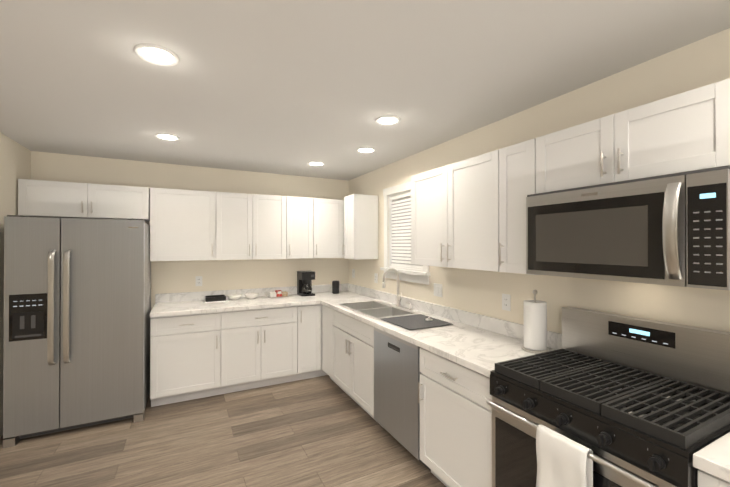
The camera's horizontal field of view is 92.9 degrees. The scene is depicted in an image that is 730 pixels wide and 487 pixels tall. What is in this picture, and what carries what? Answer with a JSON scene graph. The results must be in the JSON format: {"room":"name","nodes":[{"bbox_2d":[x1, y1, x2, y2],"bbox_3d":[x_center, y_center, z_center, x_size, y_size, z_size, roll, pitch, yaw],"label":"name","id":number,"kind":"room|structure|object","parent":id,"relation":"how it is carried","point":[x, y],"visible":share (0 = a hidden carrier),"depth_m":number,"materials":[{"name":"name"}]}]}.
{"room":"kitchen","nodes":[
{"label":"kitchen","id":0,"kind":"room"},
{"bbox_2d":[0,133,30,436],"bbox_3d":[-3.037,0.338,2.854,0.120,2.460,1.000,0,0,-27],"label":"wall","id":1,"kind":"structure","parent":0,"point":[15,161],"depth_m":2.88,"materials":[{"name":"beige paint"}]},
{"bbox_2d":[31,151,348,309],"bbox_3d":[-2.878,0.341,3.553,6.100,2.460,0.100,0,0,-27],"label":"wall","id":2,"kind":"structure","parent":0,"point":[177,276],"depth_m":4.05,"materials":[{"name":"beige paint"}]},
{"bbox_2d":[18,179,149,220],"bbox_3d":[-2.690,-0.407,3.414,0.980,0.325,0.320,0,0,-27],"label":"upper cabinet","id":3,"kind":"object","parent":2,"relation":"attached to","point":[36,198],"depth_m":3.25,"materials":[{"name":"white wood"}]},
{"bbox_2d":[146,187,221,260],"bbox_3d":[-1.947,-0.193,3.794,0.671,0.750,0.320,0,0,-27],"label":"upper cabinet","id":4,"kind":"object","parent":2,"relation":"attached to","point":[190,225],"depth_m":3.65,"materials":[{"name":"white wood"}]},
{"bbox_2d":[196,276,201,285],"bbox_3d":[-1.911,0.433,3.989,0.070,0.114,0.008,0,0,-27],"label":"electrical outlet","id":5,"kind":"object","parent":2,"relation":"attached to","point":[198,280],"visible":1,"depth_m":3.99,"materials":[{"name":"white plastic"}]},
{"bbox_2d":[222,192,293,259],"bbox_3d":[-1.355,-0.191,4.098,0.893,0.750,0.320,0,0,-27],"label":"upper cabinet","id":6,"kind":"object","parent":2,"relation":"attached to","point":[254,226],"depth_m":3.98,"materials":[{"name":"white wood"}]},
{"bbox_2d":[294,197,317,258],"bbox_3d":[-0.861,-0.190,4.351,0.451,0.750,0.320,0,0,-27],"label":"upper cabinet","id":7,"kind":"object","parent":2,"relation":"attached to","point":[305,209],"depth_m":4.25,"materials":[{"name":"white wood"}]},
{"bbox_2d":[318,198,343,257],"bbox_3d":[-0.561,-0.189,4.505,0.459,0.750,0.320,0,0,-27],"label":"upper cabinet","id":8,"kind":"object","parent":2,"relation":"attached to","point":[330,211],"depth_m":4.40,"materials":[{"name":"white wood"}]},
{"bbox_2d":[0,375,445,486],"bbox_3d":[-1.188,1.604,0.143,6.200,0.100,7.700,0,0,-27],"label":"floor","id":9,"kind":"structure","parent":0,"point":[323,431],"depth_m":2.64,"materials":[{"name":"brown wood"}]},
{"bbox_2d":[3,215,150,447],"bbox_3d":[-2.526,0.676,3.176,0.908,1.787,0.831,0,0,-27],"label":"refrigerator","id":10,"kind":"object","parent":9,"relation":"on","point":[77,303],"visible":1,"depth_m":2.85,"materials":[{"name":"grey paint"}]},
{"bbox_2d":[150,311,229,406],"bbox_3d":[-1.852,1.132,3.670,0.669,0.880,0.615,0,0,-27],"label":"base cabinet","id":11,"kind":"object","parent":9,"relation":"on","point":[197,356],"depth_m":3.40,"materials":[{"name":"white wood"}]},
{"bbox_2d":[150,294,317,317],"bbox_3d":[-1.412,0.672,3.883,1.650,0.040,0.645,0,0,-27],"label":"countertop","id":12,"kind":"structure","parent":11,"relation":"on","point":[185,307],"depth_m":3.70,"materials":[{"name":"stone"}]},
{"bbox_2d":[203,295,228,302],"bbox_3d":[-1.693,0.625,3.936,0.260,0.055,0.200,0,0,-27],"label":"tray","id":13,"kind":"object","parent":12,"relation":"on","point":[214,298],"visible":0.98,"depth_m":3.87,"materials":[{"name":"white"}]},
{"bbox_2d":[227,294,241,299],"bbox_3d":[-1.519,0.624,4.036,0.170,0.058,0.170,0,0,-27],"label":"bowl","id":14,"kind":"object","parent":12,"relation":"on","point":[233,296],"visible":1,"depth_m":3.99,"materials":[{"name":"white ceramic"}]},
{"bbox_2d":[244,293,258,298],"bbox_3d":[-1.346,0.624,4.114,0.170,0.058,0.170,0,0,-27],"label":"bowl","id":15,"kind":"object","parent":12,"relation":"on","point":[251,295],"visible":0.98,"depth_m":4.07,"materials":[{"name":"white ceramic"}]},
{"bbox_2d":[264,290,290,297],"bbox_3d":[-1.075,0.603,4.253,0.305,0.100,0.172,0,0,-27],"label":"wire basket","id":16,"kind":"object","parent":12,"relation":"on","point":[277,293],"visible":1,"depth_m":4.22,"materials":[{"name":"silver metal"}]},
{"bbox_2d":[230,305,305,392],"bbox_3d":[-1.252,1.133,3.977,0.913,0.880,0.615,0,0,-27],"label":"base cabinet","id":17,"kind":"object","parent":9,"relation":"on","point":[268,345],"depth_m":3.75,"materials":[{"name":"white wood"}]},
{"bbox_2d":[306,304,321,378],"bbox_3d":[-0.801,1.134,4.209,0.335,0.880,0.615,0,0,-27],"label":"base cabinet","id":18,"kind":"object","parent":9,"relation":"on","point":[313,312],"depth_m":3.98,"materials":[{"name":"white wood"}]},
{"bbox_2d":[314,291,555,377],"bbox_3d":[0.201,0.669,3.300,0.645,0.040,3.154,0,0,-27],"label":"countertop","id":19,"kind":"structure","parent":18,"relation":"on","point":[479,350],"depth_m":2.35,"materials":[{"name":"stone"}]},
{"bbox_2d":[297,271,314,295],"bbox_3d":[-0.743,0.504,4.396,0.170,0.300,0.250,0,0,-27],"label":"coffee maker","id":20,"kind":"object","parent":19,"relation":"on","point":[304,282],"visible":1,"depth_m":4.34,"materials":[{"name":"black plastic"}]},
{"bbox_2d":[332,280,338,293],"bbox_3d":[-0.384,0.573,4.562,0.096,0.165,0.096,0,0,-27],"label":"grinder","id":21,"kind":"object","parent":19,"relation":"on","point":[335,286],"visible":1,"depth_m":4.52,"materials":[{"name":"black plastic"}]},
{"bbox_2d":[155,283,561,349],"bbox_3d":[-0.223,0.595,2.295,2.316,0.100,4.554,0,0,-27],"label":"backsplash strip","id":22,"kind":"object","parent":19,"relation":"on","point":[514,330],"visible":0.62,"depth_m":3.41,"materials":[{"name":"stone"}]},
{"bbox_2d":[338,300,421,318],"bbox_3d":[0.110,0.742,3.455,0.496,0.192,0.866,0,0,-27],"label":"sink basin","id":23,"kind":"object","parent":19,"relation":"in","point":[375,309],"visible":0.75,"depth_m":3.49,"materials":[{"name":"metal"}]},
{"bbox_2d":[382,268,411,309],"bbox_3d":[0.320,0.447,3.446,0.211,0.398,0.264,0,0,-27],"label":"faucet","id":24,"kind":"object","parent":19,"relation":"on","point":[398,299],"visible":1,"depth_m":3.55,"materials":[{"name":"silver metal"}]},
{"bbox_2d":[381,314,452,329],"bbox_3d":[0.416,0.640,2.848,0.420,0.006,0.440,0,0,-27],"label":"drying mat","id":25,"kind":"object","parent":19,"relation":"on","point":[413,322],"visible":1,"depth_m":2.79,"materials":[{"name":"grey"}]},
{"bbox_2d":[522,290,548,353],"bbox_3d":[1.028,0.461,2.095,0.150,0.364,0.150,0,0,-27],"label":"paper towel holder","id":26,"kind":"object","parent":19,"relation":"on","point":[535,323],"visible":0.98,"depth_m":2.04,"materials":[{"name":"white paper"}]},
{"bbox_2d":[322,305,376,421],"bbox_3d":[0.046,1.131,3.590,0.650,0.880,1.246,0,0,-27],"label":"base cabinet","id":27,"kind":"object","parent":9,"relation":"on","point":[347,354],"visible":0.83,"depth_m":3.33,"materials":[{"name":"white wood"}]},
{"bbox_2d":[374,327,430,470],"bbox_3d":[0.484,1.129,2.754,0.604,0.876,0.624,0,0,-27],"label":"dishwasher","id":28,"kind":"object","parent":9,"relation":"on","point":[397,372],"visible":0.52,"depth_m":2.56,"materials":[{"name":"grey paint"}]},
{"bbox_2d":[418,348,492,486],"bbox_3d":[0.770,1.124,2.179,0.650,0.880,0.642,0,0,-27],"label":"base cabinet","id":29,"kind":"object","parent":9,"relation":"on","point":[455,428],"visible":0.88,"depth_m":2.03,"materials":[{"name":"white wood"}]},
{"bbox_2d":[486,306,729,486],"bbox_3d":[1.061,0.964,1.526,0.699,1.195,0.774,0,0,-27],"label":"range","id":30,"kind":"object","parent":9,"relation":"on","point":[629,401],"visible":0.98,"depth_m":1.47,"materials":[{"name":"grey paint"}]},
{"bbox_2d":[536,424,592,486],"bbox_3d":[0.768,0.960,1.347,0.049,0.420,0.201,0,0,-27],"label":"dish towel","id":31,"kind":"object","parent":30,"relation":"hanging from","point":[563,461],"visible":1,"depth_m":1.34,"materials":[{"name":"white fabric"}]},
{"bbox_2d":[698,469,729,486],"bbox_3d":[1.415,1.118,0.923,0.650,0.880,0.610,0,0,-27],"label":"base cabinet","id":32,"kind":"object","parent":9,"relation":"on","point":[705,479],"visible":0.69,"depth_m":1.04,"materials":[{"name":"white wood"}]},
{"bbox_2d":[693,432,729,482],"bbox_3d":[1.422,0.658,0.924,0.642,0.040,0.620,0,0,-27],"label":"countertop","id":33,"kind":"structure","parent":32,"relation":"on","point":[713,458],"depth_m":1.04,"materials":[{"name":"stone"}]},
{"bbox_2d":[0,0,729,180],"bbox_3d":[-1.188,-0.956,0.156,6.200,0.100,7.700,0,0,-27],"label":"ceiling","id":34,"kind":"structure","parent":0,"point":[290,87],"depth_m":1.79,"materials":[{"name":"white paint"}]},
{"bbox_2d":[134,44,178,65],"bbox_3d":[-0.989,-0.894,1.652,0.184,0.008,0.184,0,0,-27],"label":"recessed light","id":35,"kind":"object","parent":34,"relation":"in","point":[156,55],"visible":1,"depth_m":1.64,"materials":[{"name":"white plastic"}]},
{"bbox_2d":[155,133,179,140],"bbox_3d":[-1.651,-0.887,2.897,0.184,0.008,0.184,0,0,-27],"label":"recessed light","id":36,"kind":"object","parent":34,"relation":"in","point":[167,137],"visible":1,"depth_m":2.89,"materials":[{"name":"white plastic"}]},
{"bbox_2d":[308,162,323,165],"bbox_3d":[-0.542,-0.883,3.848,0.184,0.008,0.184,0,0,-27],"label":"recessed light","id":37,"kind":"object","parent":34,"relation":"in","point":[316,163],"visible":0.98,"depth_m":3.83,"materials":[{"name":"white plastic"}]},
{"bbox_2d":[356,147,375,152],"bbox_3d":[0.009,-0.886,3.299,0.184,0.008,0.184,0,0,-27],"label":"recessed light","id":38,"kind":"object","parent":34,"relation":"in","point":[365,150],"visible":1,"depth_m":3.30,"materials":[{"name":"white plastic"}]},
{"bbox_2d":[375,116,399,125],"bbox_3d":[0.165,-0.889,2.513,0.184,0.008,0.184,0,0,-27],"label":"recessed light","id":39,"kind":"object","parent":34,"relation":"in","point":[387,120],"visible":0.94,"depth_m":2.51,"materials":[{"name":"white plastic"}]},
{"bbox_2d":[349,28,729,333],"bbox_3d":[1.526,0.331,1.542,0.100,2.460,7.500,0,0,-27],"label":"wall","id":40,"kind":"structure","parent":0,"point":[699,63],"depth_m":2.08,"materials":[{"name":"beige paint"}]},
{"bbox_2d":[342,194,377,259],"bbox_3d":[-0.120,-0.191,4.245,0.355,0.750,0.522,0,0,-27],"label":"upper cabinet","id":41,"kind":"object","parent":40,"relation":"attached to","point":[360,226],"visible":1,"depth_m":4.03,"materials":[{"name":"white wood"}]},
{"bbox_2d":[374,273,377,282],"bbox_3d":[0.130,0.414,4.142,0.008,0.114,0.070,0,0,-27],"label":"electrical outlet","id":42,"kind":"object","parent":40,"relation":"attached to","point":[375,277],"visible":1,"depth_m":4.14,"materials":[{"name":"white plastic"}]},
{"bbox_2d":[380,181,429,284],"bbox_3d":[0.435,-0.118,3.609,0.155,1.008,0.850,0,0,-27],"label":"window","id":43,"kind":"structure","parent":40,"relation":"in","point":[414,275],"depth_m":3.76,"materials":[{"name":"white"}]},
{"bbox_2d":[390,192,422,269],"bbox_3d":[0.441,-0.133,3.612,0.042,0.777,0.620,0,0,-27],"label":"window blinds","id":44,"kind":"object","parent":43,"relation":"attached to","point":[401,231],"visible":0.5,"depth_m":3.70,"materials":[{"name":"white plastic"}]},
{"bbox_2d":[434,283,441,296],"bbox_3d":[0.655,0.419,3.118,0.008,0.114,0.116,0,0,-27],"label":"electrical outlet","id":45,"kind":"object","parent":40,"relation":"attached to","point":[438,290],"visible":1,"depth_m":3.11,"materials":[{"name":"white plastic"}]},
{"bbox_2d":[411,153,486,270],"bbox_3d":[0.758,-0.199,2.574,0.320,0.750,0.988,0,0,-27],"label":"upper cabinet","id":46,"kind":"object","parent":40,"relation":"attached to","point":[469,213],"depth_m":2.49,"materials":[{"name":"white wood"}]},
{"bbox_2d":[502,294,510,310],"bbox_3d":[0.998,0.415,2.451,0.008,0.114,0.070,0,0,-27],"label":"electrical outlet","id":47,"kind":"object","parent":40,"relation":"attached to","point":[506,301],"visible":1,"depth_m":2.44,"materials":[{"name":"white plastic"}]},
{"bbox_2d":[487,138,536,274],"bbox_3d":[1.000,-0.201,2.102,0.320,0.750,0.307,0,0,-27],"label":"upper cabinet","id":48,"kind":"object","parent":40,"relation":"attached to","point":[510,169],"depth_m":2.05,"materials":[{"name":"white wood"}]},
{"bbox_2d":[535,78,729,193],"bbox_3d":[1.250,-0.425,1.616,0.320,0.308,0.780,0,0,-27],"label":"upper cabinet","id":49,"kind":"object","parent":40,"relation":"attached to","point":[686,131],"depth_m":1.45,"materials":[{"name":"white wood"}]},
{"bbox_2d":[526,165,729,289],"bbox_3d":[1.192,-0.050,1.585,0.445,0.422,0.778,0,0,-27],"label":"microwave","id":50,"kind":"object","parent":49,"relation":"attached to","point":[671,229],"visible":1,"depth_m":1.39,"materials":[{"name":"metal"}]}
]}

